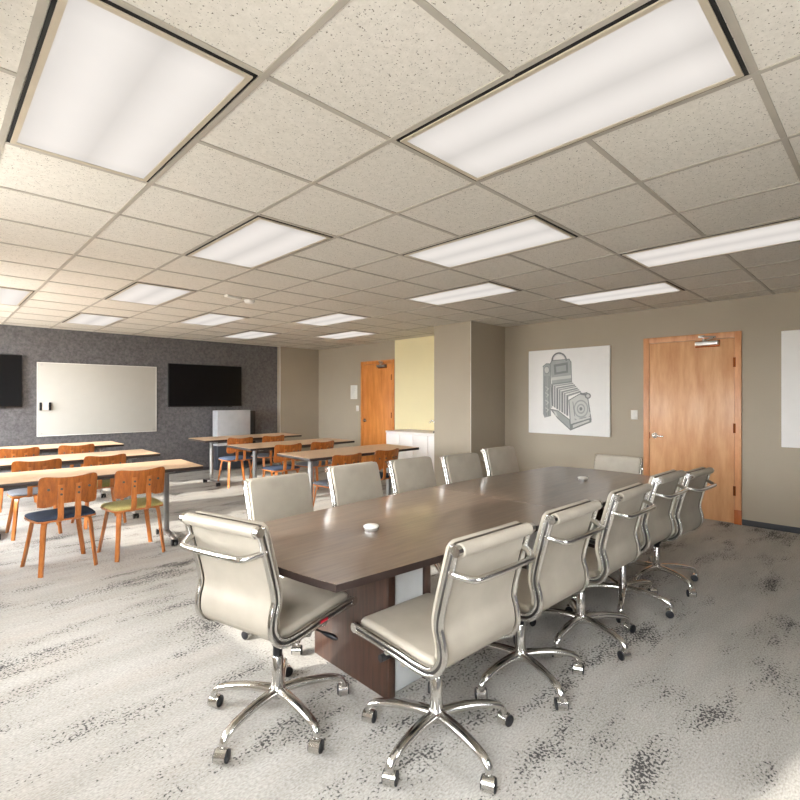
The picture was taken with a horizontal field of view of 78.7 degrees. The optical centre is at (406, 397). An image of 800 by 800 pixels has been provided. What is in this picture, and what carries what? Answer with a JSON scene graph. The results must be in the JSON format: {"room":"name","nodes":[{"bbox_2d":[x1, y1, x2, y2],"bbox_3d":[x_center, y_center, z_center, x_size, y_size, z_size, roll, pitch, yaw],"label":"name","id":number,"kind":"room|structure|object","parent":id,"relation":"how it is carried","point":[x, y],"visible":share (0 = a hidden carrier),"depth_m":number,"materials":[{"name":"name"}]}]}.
{"room":"conference room","nodes":[
{"label":"conference room","id":0,"kind":"room"},
{"bbox_2d":[0,325,276,471],"bbox_3d":[-4.807,0.158,9.156,7.640,2.589,0.200,0,0,-45],"label":"wall","id":1,"kind":"structure","parent":0,"point":[18,425],"depth_m":9.10,"materials":[{"name":"grey fabric"}]},
{"bbox_2d":[0,354,21,407],"bbox_3d":[-6.592,-0.254,7.199,1.450,0.839,0.072,0,0,-45],"label":"television","id":2,"kind":"object","parent":1,"relation":"attached to","point":[10,365],"visible":1,"depth_m":7.58,"materials":[{"name":"black plastic"}]},
{"bbox_2d":[37,362,156,436],"bbox_3d":[-5.313,0.027,8.485,1.800,1.204,0.036,0,0,-45],"label":"whiteboard","id":3,"kind":"object","parent":1,"relation":"attached to","point":[85,399],"visible":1,"depth_m":8.42,"materials":[{"name":"white glass"}]},
{"bbox_2d":[39,402,50,410],"bbox_3d":[-5.855,0.142,7.904,0.152,0.130,0.040,0,0,-45],"label":"holder","id":4,"kind":"object","parent":3,"relation":"attached to","point":[42,405],"visible":1,"depth_m":7.89,"materials":[{"name":"white plastic"}]},
{"bbox_2d":[42,402,48,409],"bbox_3d":[-5.858,0.142,7.908,0.120,0.130,0.030,0,0,-45],"label":"tray","id":5,"kind":"object","parent":4,"relation":"on","point":[45,405],"depth_m":7.90,"materials":[{"name":"white plastic"}]},
{"bbox_2d":[4,460,273,490],"bbox_3d":[-5.095,1.419,8.722,6.220,0.065,0.012,0,0,-45],"label":"baseboard","id":6,"kind":"structure","parent":1,"relation":"attached to","point":[259,462],"depth_m":9.56,"materials":[{"name":"grey plastic"}]},
{"bbox_2d":[168,363,241,406],"bbox_3d":[-4.004,-0.231,9.759,1.460,0.844,0.072,0,0,-45],"label":"television","id":7,"kind":"object","parent":1,"relation":"attached to","point":[189,385],"visible":1,"depth_m":9.68,"materials":[{"name":"black plastic"}]},
{"bbox_2d":[277,347,318,462],"bbox_3d":[-2.483,0.158,11.229,1.020,2.589,0.120,0,0,-45],"label":"wall","id":8,"kind":"structure","parent":1,"relation":"attached to","point":[297,368],"depth_m":11.16,"materials":[{"name":"beige paint"}]},
{"bbox_2d":[0,0,799,349],"bbox_3d":[-1.084,-1.197,5.391,7.640,0.120,10.790,0,0,-45],"label":"ceiling","id":9,"kind":"structure","parent":0,"point":[388,66],"depth_m":2.66,"materials":[{"name":"tile"}]},
{"bbox_2d":[0,287,33,305],"bbox_3d":[-4.575,-1.133,5.405,0.578,0.011,1.187,0,0,-45],"label":"recessed light","id":10,"kind":"object","parent":9,"relation":"in","point":[8,296],"visible":1,"depth_m":5.43,"materials":[{"name":"paint"}]},
{"bbox_2d":[62,313,125,326],"bbox_3d":[-4.566,-1.133,7.129,0.578,0.011,1.187,0,0,-45],"label":"recessed light","id":11,"kind":"object","parent":9,"relation":"in","point":[80,318],"visible":1,"depth_m":7.05,"materials":[{"name":"paint"}]},
{"bbox_2d":[6,0,257,181],"bbox_3d":[-1.146,-1.133,1.937,0.578,0.011,1.187,0,0,-45],"label":"recessed light","id":12,"kind":"object","parent":9,"relation":"in","point":[108,87],"visible":1,"depth_m":1.79,"materials":[{"name":"paint"}]},
{"bbox_2d":[106,282,194,305],"bbox_3d":[-2.851,-1.133,5.395,0.578,0.011,1.187,0,0,-45],"label":"recessed light","id":13,"kind":"object","parent":9,"relation":"in","point":[137,292],"visible":1,"depth_m":5.34,"materials":[{"name":"paint"}]},
{"bbox_2d":[177,313,248,326],"bbox_3d":[-2.842,-1.133,7.119,0.578,0.011,1.187,0,0,-45],"label":"recessed light","id":14,"kind":"object","parent":9,"relation":"in","point":[208,319],"visible":1,"depth_m":7.05,"materials":[{"name":"paint"}]},
{"bbox_2d":[224,294,241,299],"bbox_3d":[-1.935,-1.123,5.456,0.060,0.028,0.220,0,0,28],"label":"ceiling sensor","id":15,"kind":"object","parent":9,"relation":"attached to","point":[226,295],"visible":1,"depth_m":5.42,"materials":[{"name":"white plastic"}]},
{"bbox_2d":[244,299,254,303],"bbox_3d":[-1.828,-1.114,5.688,0.124,0.046,0.124,0,0,-45],"label":"smoke detector","id":16,"kind":"object","parent":9,"relation":"attached to","point":[247,301],"visible":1,"depth_m":5.64,"materials":[{"name":"white plastic"}]},
{"bbox_2d":[221,330,280,339],"bbox_3d":[-2.832,-1.133,8.844,0.578,0.011,1.187,0,0,-45],"label":"recessed light","id":17,"kind":"object","parent":9,"relation":"in","point":[250,334],"visible":1,"depth_m":8.84,"materials":[{"name":"paint"}]},
{"bbox_2d":[186,215,332,268],"bbox_3d":[-1.137,-1.133,3.661,0.578,0.011,1.187,0,0,-45],"label":"recessed light","id":18,"kind":"object","parent":9,"relation":"in","point":[259,241],"visible":1,"depth_m":3.57,"materials":[{"name":"paint"}]},
{"bbox_2d":[292,312,370,325],"bbox_3d":[-1.117,-1.133,7.110,0.578,0.011,1.187,0,0,-45],"label":"recessed light","id":19,"kind":"object","parent":9,"relation":"in","point":[335,318],"visible":0.98,"depth_m":7.05,"materials":[{"name":"paint"}]},
{"bbox_2d":[314,330,378,338],"bbox_3d":[-1.108,-1.133,8.834,0.578,0.011,1.187,0,0,-45],"label":"recessed light","id":20,"kind":"object","parent":9,"relation":"in","point":[348,334],"visible":1,"depth_m":8.72,"materials":[{"name":"paint"}]},
{"bbox_2d":[0,0,799,348],"bbox_3d":[-1.084,-1.136,5.391,7.240,0.006,10.390,0,0,-45],"label":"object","id":21,"kind":"structure","parent":9,"relation":"attached to","point":[725,6],"depth_m":2.44,"materials":[{"name":"paint"}]},
{"bbox_2d":[406,281,521,305],"bbox_3d":[0.597,-1.133,5.376,0.578,0.011,1.187,0,0,-45],"label":"recessed light","id":22,"kind":"object","parent":9,"relation":"in","point":[486,289],"visible":1,"depth_m":5.29,"materials":[{"name":"paint"}]},
{"bbox_2d":[403,215,577,268],"bbox_3d":[0.588,-1.133,3.652,0.578,0.011,1.187,0,0,-45],"label":"recessed light","id":23,"kind":"object","parent":9,"relation":"in","point":[534,231],"visible":1,"depth_m":3.57,"materials":[{"name":"paint"}]},
{"bbox_2d":[396,0,748,180],"bbox_3d":[0.578,-1.133,1.928,0.578,0.011,1.187,0,0,-45],"label":"recessed light","id":24,"kind":"object","parent":9,"relation":"in","point":[659,54],"visible":1,"depth_m":1.78,"materials":[{"name":"paint"}]},
{"bbox_2d":[556,281,684,305],"bbox_3d":[2.321,-1.133,5.366,0.578,0.011,1.187,0,0,-45],"label":"recessed light","id":25,"kind":"object","parent":9,"relation":"in","point":[664,287],"visible":1,"depth_m":5.29,"materials":[{"name":"paint"}]},
{"bbox_2d":[620,217,799,267],"bbox_3d":[2.312,-1.133,3.642,0.578,0.011,1.187,0,0,-45],"label":"recessed light","id":26,"kind":"object","parent":9,"relation":"in","point":[787,231],"visible":1,"depth_m":3.60,"materials":[{"name":"paint"}]},
{"bbox_2d":[0,460,799,799],"bbox_3d":[-1.084,1.502,5.391,7.640,0.100,10.790,0,0,-45],"label":"floor","id":27,"kind":"structure","parent":0,"point":[110,669],"depth_m":2.41,"materials":[{"name":"grey carpet"}]},
{"bbox_2d":[0,447,39,512],"bbox_3d":[-5.136,1.050,6.438,0.490,0.808,0.485,0,0,-45],"label":"chair","id":28,"kind":"object","parent":27,"relation":"on","point":[33,451],"visible":0.31,"depth_m":6.26,"materials":[{"name":"orange wood"}]},
{"bbox_2d":[5,458,61,540],"bbox_3d":[-3.980,1.050,5.233,0.490,0.808,0.485,0,0,-42],"label":"chair","id":29,"kind":"object","parent":27,"relation":"on","point":[16,466],"visible":0.55,"depth_m":5.05,"materials":[{"name":"orange wood"}]},
{"bbox_2d":[7,487,37,496],"bbox_3d":[-3.990,0.995,5.245,0.466,0.035,0.404,0,0,-42],"label":"cushion","id":30,"kind":"object","parent":29,"relation":"on","point":[21,492],"depth_m":5.06,"materials":[{"name":"grey fabric"}]},
{"bbox_2d":[20,472,97,577],"bbox_3d":[-2.977,1.050,4.214,0.485,0.808,0.490,0,0,40],"label":"chair","id":31,"kind":"object","parent":27,"relation":"on","point":[52,491],"visible":1,"depth_m":4.09,"materials":[{"name":"orange wood"}]},
{"bbox_2d":[25,505,94,521],"bbox_3d":[-2.989,0.995,4.224,0.404,0.035,0.466,0,0,40],"label":"cushion","id":32,"kind":"object","parent":31,"relation":"on","point":[51,515],"depth_m":4.12,"materials":[{"name":"blue fabric"}]},
{"bbox_2d":[0,441,123,497],"bbox_3d":[-5.039,1.067,6.816,1.774,0.770,0.714,0,0,-45],"label":"table","id":33,"kind":"object","parent":27,"relation":"on","point":[47,448],"visible":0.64,"depth_m":7.00,"materials":[{"name":"beige laminate"}]},
{"bbox_2d":[58,444,94,500],"bbox_3d":[-4.692,1.050,6.878,0.490,0.808,0.485,0,0,-45],"label":"chair","id":34,"kind":"object","parent":27,"relation":"on","point":[88,448],"visible":0.27,"depth_m":6.71,"materials":[{"name":"orange wood"}]},
{"bbox_2d":[0,449,159,539],"bbox_3d":[-3.893,1.067,5.601,1.774,0.770,0.714,0,0,-45],"label":"table","id":35,"kind":"object","parent":27,"relation":"on","point":[78,458],"visible":0.62,"depth_m":5.75,"materials":[{"name":"beige laminate"}]},
{"bbox_2d":[71,453,126,528],"bbox_3d":[-3.549,1.050,5.659,0.485,0.808,0.490,0,0,43],"label":"chair","id":36,"kind":"object","parent":27,"relation":"on","point":[120,458],"visible":0.41,"depth_m":5.52,"materials":[{"name":"orange wood"}]},
{"bbox_2d":[97,479,114,486],"bbox_3d":[-3.561,0.995,5.670,0.404,0.035,0.466,0,0,43],"label":"cushion","id":37,"kind":"object","parent":36,"relation":"on","point":[105,483],"depth_m":5.56,"materials":[{"name":"green fabric"}]},
{"bbox_2d":[0,459,202,545],"bbox_3d":[-2.935,1.067,4.565,1.778,0.770,0.714,0,0,-42],"label":"table","id":38,"kind":"object","parent":27,"relation":"on","point":[25,478],"visible":0.75,"depth_m":4.67,"materials":[{"name":"beige laminate"}]},
{"bbox_2d":[97,467,164,561],"bbox_3d":[-2.569,1.050,4.589,0.485,0.808,0.490,0,0,43],"label":"chair","id":39,"kind":"object","parent":27,"relation":"on","point":[127,483],"visible":1,"depth_m":4.46,"materials":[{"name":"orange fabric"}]},
{"bbox_2d":[101,497,162,510],"bbox_3d":[-2.580,0.995,4.600,0.404,0.035,0.466,0,0,43],"label":"cushion","id":40,"kind":"object","parent":39,"relation":"on","point":[122,505],"depth_m":4.49,"materials":[{"name":"green fabric"}]},
{"bbox_2d":[213,410,254,469],"bbox_3d":[-3.508,0.842,9.944,0.805,1.180,0.245,0,0,-45],"label":"lectern","id":41,"kind":"object","parent":27,"relation":"on","point":[225,422],"visible":0.56,"depth_m":9.76,"materials":[{"name":"grey laminate"}]},
{"bbox_2d":[217,437,252,487],"bbox_3d":[-2.826,1.050,8.090,0.490,0.808,0.485,0,0,-40],"label":"chair","id":42,"kind":"object","parent":27,"relation":"on","point":[231,441],"visible":0.79,"depth_m":7.94,"materials":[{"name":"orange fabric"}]},
{"bbox_2d":[219,455,251,460],"bbox_3d":[-2.836,0.995,8.102,0.466,0.035,0.404,0,0,-40],"label":"cushion","id":43,"kind":"object","parent":42,"relation":"on","point":[239,457],"depth_m":7.98,"materials":[{"name":"blue fabric"}]},
{"bbox_2d":[188,433,301,486],"bbox_3d":[-2.809,1.067,8.614,1.774,0.770,0.714,0,0,-45],"label":"table","id":44,"kind":"object","parent":27,"relation":"on","point":[256,437],"visible":0.62,"depth_m":8.31,"materials":[{"name":"beige laminate"}]},
{"bbox_2d":[249,435,283,478],"bbox_3d":[-2.420,1.050,8.506,0.485,0.808,0.490,0,0,43],"label":"chair","id":45,"kind":"object","parent":27,"relation":"on","point":[270,455],"visible":0.47,"depth_m":8.33,"materials":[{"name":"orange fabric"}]},
{"bbox_2d":[251,453,273,456],"bbox_3d":[-2.431,0.995,8.517,0.404,0.035,0.466,0,0,43],"label":"cushion","id":46,"kind":"object","parent":45,"relation":"on","point":[260,454],"depth_m":8.37,"materials":[{"name":"fabric"}]},
{"bbox_2d":[179,510,357,764],"bbox_3d":[-0.605,0.969,2.197,0.672,0.965,0.684,0,0,28],"label":"chair","id":47,"kind":"object","parent":27,"relation":"on","point":[240,586],"visible":1,"depth_m":2.04,"materials":[{"name":"beige leather"}]},
{"bbox_2d":[241,472,313,654],"bbox_3d":[-0.696,0.989,3.100,0.677,0.925,0.690,0,0,-44],"label":"chair","id":48,"kind":"object","parent":27,"relation":"on","point":[269,498],"visible":0.24,"depth_m":3.20,"materials":[{"name":"beige leather"}]},
{"bbox_2d":[261,443,301,476],"bbox_3d":[-1.785,1.050,6.981,0.490,0.808,0.485,0,0,-43],"label":"chair","id":49,"kind":"object","parent":27,"relation":"on","point":[297,447],"visible":0.77,"depth_m":6.81,"materials":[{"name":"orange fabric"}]},
{"bbox_2d":[262,464,299,470],"bbox_3d":[-1.796,0.995,6.993,0.466,0.035,0.404,0,0,-43],"label":"cushion","id":50,"kind":"object","parent":49,"relation":"on","point":[288,467],"depth_m":6.86,"materials":[{"name":"blue fabric"}]},
{"bbox_2d":[227,438,354,495],"bbox_3d":[-1.705,1.067,7.399,1.774,0.770,0.714,0,0,-45],"label":"table","id":51,"kind":"object","parent":27,"relation":"on","point":[264,446],"visible":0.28,"depth_m":7.10,"materials":[{"name":"beige laminate"}]},
{"bbox_2d":[295,440,333,496],"bbox_3d":[-1.386,1.050,7.390,0.485,0.808,0.490,0,0,42],"label":"chair","id":52,"kind":"object","parent":27,"relation":"on","point":[330,444],"visible":0.49,"depth_m":7.25,"materials":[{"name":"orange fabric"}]},
{"bbox_2d":[296,461,331,466],"bbox_3d":[-1.398,0.995,7.401,0.404,0.035,0.466,0,0,42],"label":"cushion","id":53,"kind":"object","parent":52,"relation":"on","point":[315,463],"depth_m":7.28,"materials":[{"name":"fabric"}]},
{"bbox_2d":[312,453,361,508],"bbox_3d":[-0.816,1.050,5.760,0.490,0.808,0.485,0,0,-45],"label":"chair","id":54,"kind":"object","parent":27,"relation":"on","point":[355,458],"visible":0.3,"depth_m":5.60,"materials":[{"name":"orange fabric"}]},
{"bbox_2d":[313,479,328,486],"bbox_3d":[-0.827,0.995,5.771,0.466,0.035,0.404,0,0,-45],"label":"cushion","id":55,"kind":"object","parent":54,"relation":"on","point":[322,483],"depth_m":5.65,"materials":[{"name":"blue fabric"}]},
{"bbox_2d":[277,444,418,510],"bbox_3d":[-0.704,1.067,6.336,1.774,0.770,0.714,0,0,-45],"label":"table","id":56,"kind":"object","parent":27,"relation":"on","point":[310,456],"visible":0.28,"depth_m":6.09,"materials":[{"name":"beige laminate"}]},
{"bbox_2d":[325,461,383,506],"bbox_3d":[-0.218,0.979,3.525,0.650,0.944,0.709,0,0,-45],"label":"chair","id":57,"kind":"object","parent":27,"relation":"on","point":[356,482],"visible":0.23,"depth_m":3.64,"materials":[{"name":"beige leather"}]},
{"bbox_2d":[374,448,398,479],"bbox_3d":[-0.385,1.050,6.257,0.485,0.808,0.490,0,0,42],"label":"chair","id":58,"kind":"object","parent":27,"relation":"on","point":[381,457],"visible":0.39,"depth_m":6.06,"materials":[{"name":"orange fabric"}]},
{"bbox_2d":[379,472,388,478],"bbox_3d":[-0.397,0.995,6.267,0.404,0.035,0.466,0,0,42],"label":"cushion","id":59,"kind":"object","parent":58,"relation":"on","point":[382,476],"depth_m":6.13,"materials":[{"name":"blue fabric"}]},
{"bbox_2d":[386,429,433,468],"bbox_3d":[0.342,1.027,8.653,0.615,0.850,1.435,0,0,-45],"label":"base cabinet","id":60,"kind":"object","parent":27,"relation":"on","point":[423,439],"visible":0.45,"depth_m":8.47,"materials":[{"name":"white paint"}]},
{"bbox_2d":[386,429,433,435],"bbox_3d":[0.342,0.622,8.653,0.615,0.040,1.435,0,0,-45],"label":"countertop","id":61,"kind":"structure","parent":60,"relation":"on","point":[403,431],"depth_m":8.68,"materials":[{"name":"white paint"}]},
{"bbox_2d":[386,456,442,574],"bbox_3d":[0.210,0.984,3.974,0.701,0.935,0.698,0,0,-43],"label":"chair","id":62,"kind":"object","parent":27,"relation":"on","point":[415,473],"visible":0.23,"depth_m":4.07,"materials":[{"name":"beige leather"}]},
{"bbox_2d":[351,521,535,794],"bbox_3d":[0.146,0.979,2.042,0.682,0.945,0.709,0,0,-43],"label":"chair","id":63,"kind":"object","parent":27,"relation":"on","point":[474,605],"visible":1,"depth_m":1.90,"materials":[{"name":"beige leather"}]},
{"bbox_2d":[263,466,650,697],"bbox_3d":[0.649,1.085,3.497,3.720,0.735,1.220,0,0,-45],"label":"conference table","id":64,"kind":"object","parent":27,"relation":"on","point":[330,549],"visible":0.58,"depth_m":2.60,"materials":[{"name":"brown laminate"}]},
{"bbox_2d":[363,523,378,531],"bbox_3d":[-0.190,0.702,2.639,0.084,0.031,0.084,0,0,-45],"label":"puck","id":65,"kind":"object","parent":64,"relation":"on","point":[370,527],"visible":1,"depth_m":2.61,"materials":[{"name":"white plastic"}]},
{"bbox_2d":[578,476,587,480],"bbox_3d":[1.530,0.702,4.227,0.084,0.031,0.084,0,0,-45],"label":"puck","id":66,"kind":"object","parent":64,"relation":"on","point":[580,478],"visible":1,"depth_m":4.20,"materials":[{"name":"white plastic"}]},
{"bbox_2d":[440,452,482,483],"bbox_3d":[0.718,0.994,4.446,0.649,0.914,0.710,0,0,-41],"label":"chair","id":67,"kind":"object","parent":27,"relation":"on","point":[465,466],"visible":0.22,"depth_m":4.55,"materials":[{"name":"beige leather"}]},
{"bbox_2d":[481,446,518,476],"bbox_3d":[1.122,0.984,4.881,0.641,0.935,0.667,0,0,-41],"label":"chair","id":68,"kind":"object","parent":27,"relation":"on","point":[498,460],"visible":0.27,"depth_m":4.98,"materials":[{"name":"beige leather"}]},
{"bbox_2d":[460,499,604,710],"bbox_3d":[0.590,0.984,2.519,0.647,0.934,0.721,0,0,-44],"label":"chair","id":69,"kind":"object","parent":27,"relation":"on","point":[559,570],"visible":0.77,"depth_m":2.35,"materials":[{"name":"beige leather"}]},
{"bbox_2d":[525,483,655,661],"bbox_3d":[1.058,0.979,2.926,0.678,0.945,0.724,0,0,-45],"label":"chair","id":70,"kind":"object","parent":27,"relation":"on","point":[617,546],"visible":0.78,"depth_m":2.78,"materials":[{"name":"beige leather"}]},
{"bbox_2d":[594,454,643,474],"bbox_3d":[1.969,1.022,4.761,0.666,0.860,0.713,0,0,43],"label":"chair","id":71,"kind":"object","parent":27,"relation":"on","point":[626,464],"visible":0.16,"depth_m":4.91,"materials":[{"name":"beige leather"}]},
{"bbox_2d":[572,469,688,623],"bbox_3d":[1.551,0.974,3.402,0.669,0.955,0.667,0,0,-44],"label":"chair","id":72,"kind":"object","parent":27,"relation":"on","point":[657,525],"visible":0.65,"depth_m":3.26,"materials":[{"name":"beige leather"}]},
{"bbox_2d":[615,467,716,597],"bbox_3d":[1.979,0.994,3.840,0.656,0.914,0.725,0,0,-42],"label":"chair","id":73,"kind":"object","parent":27,"relation":"on","point":[687,513],"visible":0.66,"depth_m":3.67,"materials":[{"name":"beige leather"}]},
{"bbox_2d":[319,291,799,527],"bbox_3d":[1.562,0.158,8.007,0.200,2.589,10.790,0,0,-45],"label":"wall","id":74,"kind":"structure","parent":0,"point":[770,471],"depth_m":6.55,"materials":[{"name":"beige paint"}]},
{"bbox_2d":[351,385,356,398],"bbox_3d":[-1.139,-0.120,10.592,0.005,0.300,0.230,0,0,-45],"label":"paper notice","id":75,"kind":"object","parent":74,"relation":"attached to","point":[353,387],"visible":1,"depth_m":10.59,"materials":[{"name":"white paper"}]},
{"bbox_2d":[361,359,393,468],"bbox_3d":[-0.632,0.344,10.013,0.118,2.215,1.032,0,0,-45],"label":"door","id":76,"kind":"structure","parent":74,"relation":"in","point":[377,379],"depth_m":10.05,"materials":[{"name":"orange wood"}]},
{"bbox_2d":[434,321,504,485],"bbox_3d":[1.014,0.158,7.788,0.885,2.589,0.730,0,0,-45],"label":"column","id":77,"kind":"structure","parent":74,"relation":"attached to","point":[469,356],"depth_m":7.49,"materials":[{"name":"beige paint"}]},
{"bbox_2d":[331,460,799,533],"bbox_3d":[1.528,1.419,7.889,0.012,0.065,10.270,0,0,-45],"label":"baseboard","id":78,"kind":"structure","parent":74,"relation":"attached to","point":[777,527],"depth_m":5.36,"materials":[{"name":"grey plastic"}]},
{"bbox_2d":[529,345,610,436],"bbox_3d":[2.329,-0.088,7.057,0.040,1.244,1.244,0,0,-45],"label":"print","id":79,"kind":"object","parent":74,"relation":"attached to","point":[570,388],"visible":1,"depth_m":6.99},
{"bbox_2d":[631,410,637,418],"bbox_3d":[2.995,0.224,6.407,0.011,0.120,0.084,0,0,-45],"label":"light switch","id":80,"kind":"object","parent":74,"relation":"attached to","point":[634,413],"visible":1,"depth_m":6.40,"materials":[{"name":"white plastic"}]},
{"bbox_2d":[643,331,741,524],"bbox_3d":[3.423,0.344,5.912,0.118,2.215,1.067,0,0,-45],"label":"door","id":81,"kind":"structure","parent":74,"relation":"in","point":[696,386],"depth_m":5.85,"materials":[{"name":"brown wood"}]},
{"bbox_2d":[781,330,799,447],"bbox_3d":[4.512,-0.093,4.851,0.038,1.256,1.244,0,0,-45],"label":"print","id":82,"kind":"object","parent":74,"relation":"attached to","point":[790,340],"visible":1,"depth_m":5.22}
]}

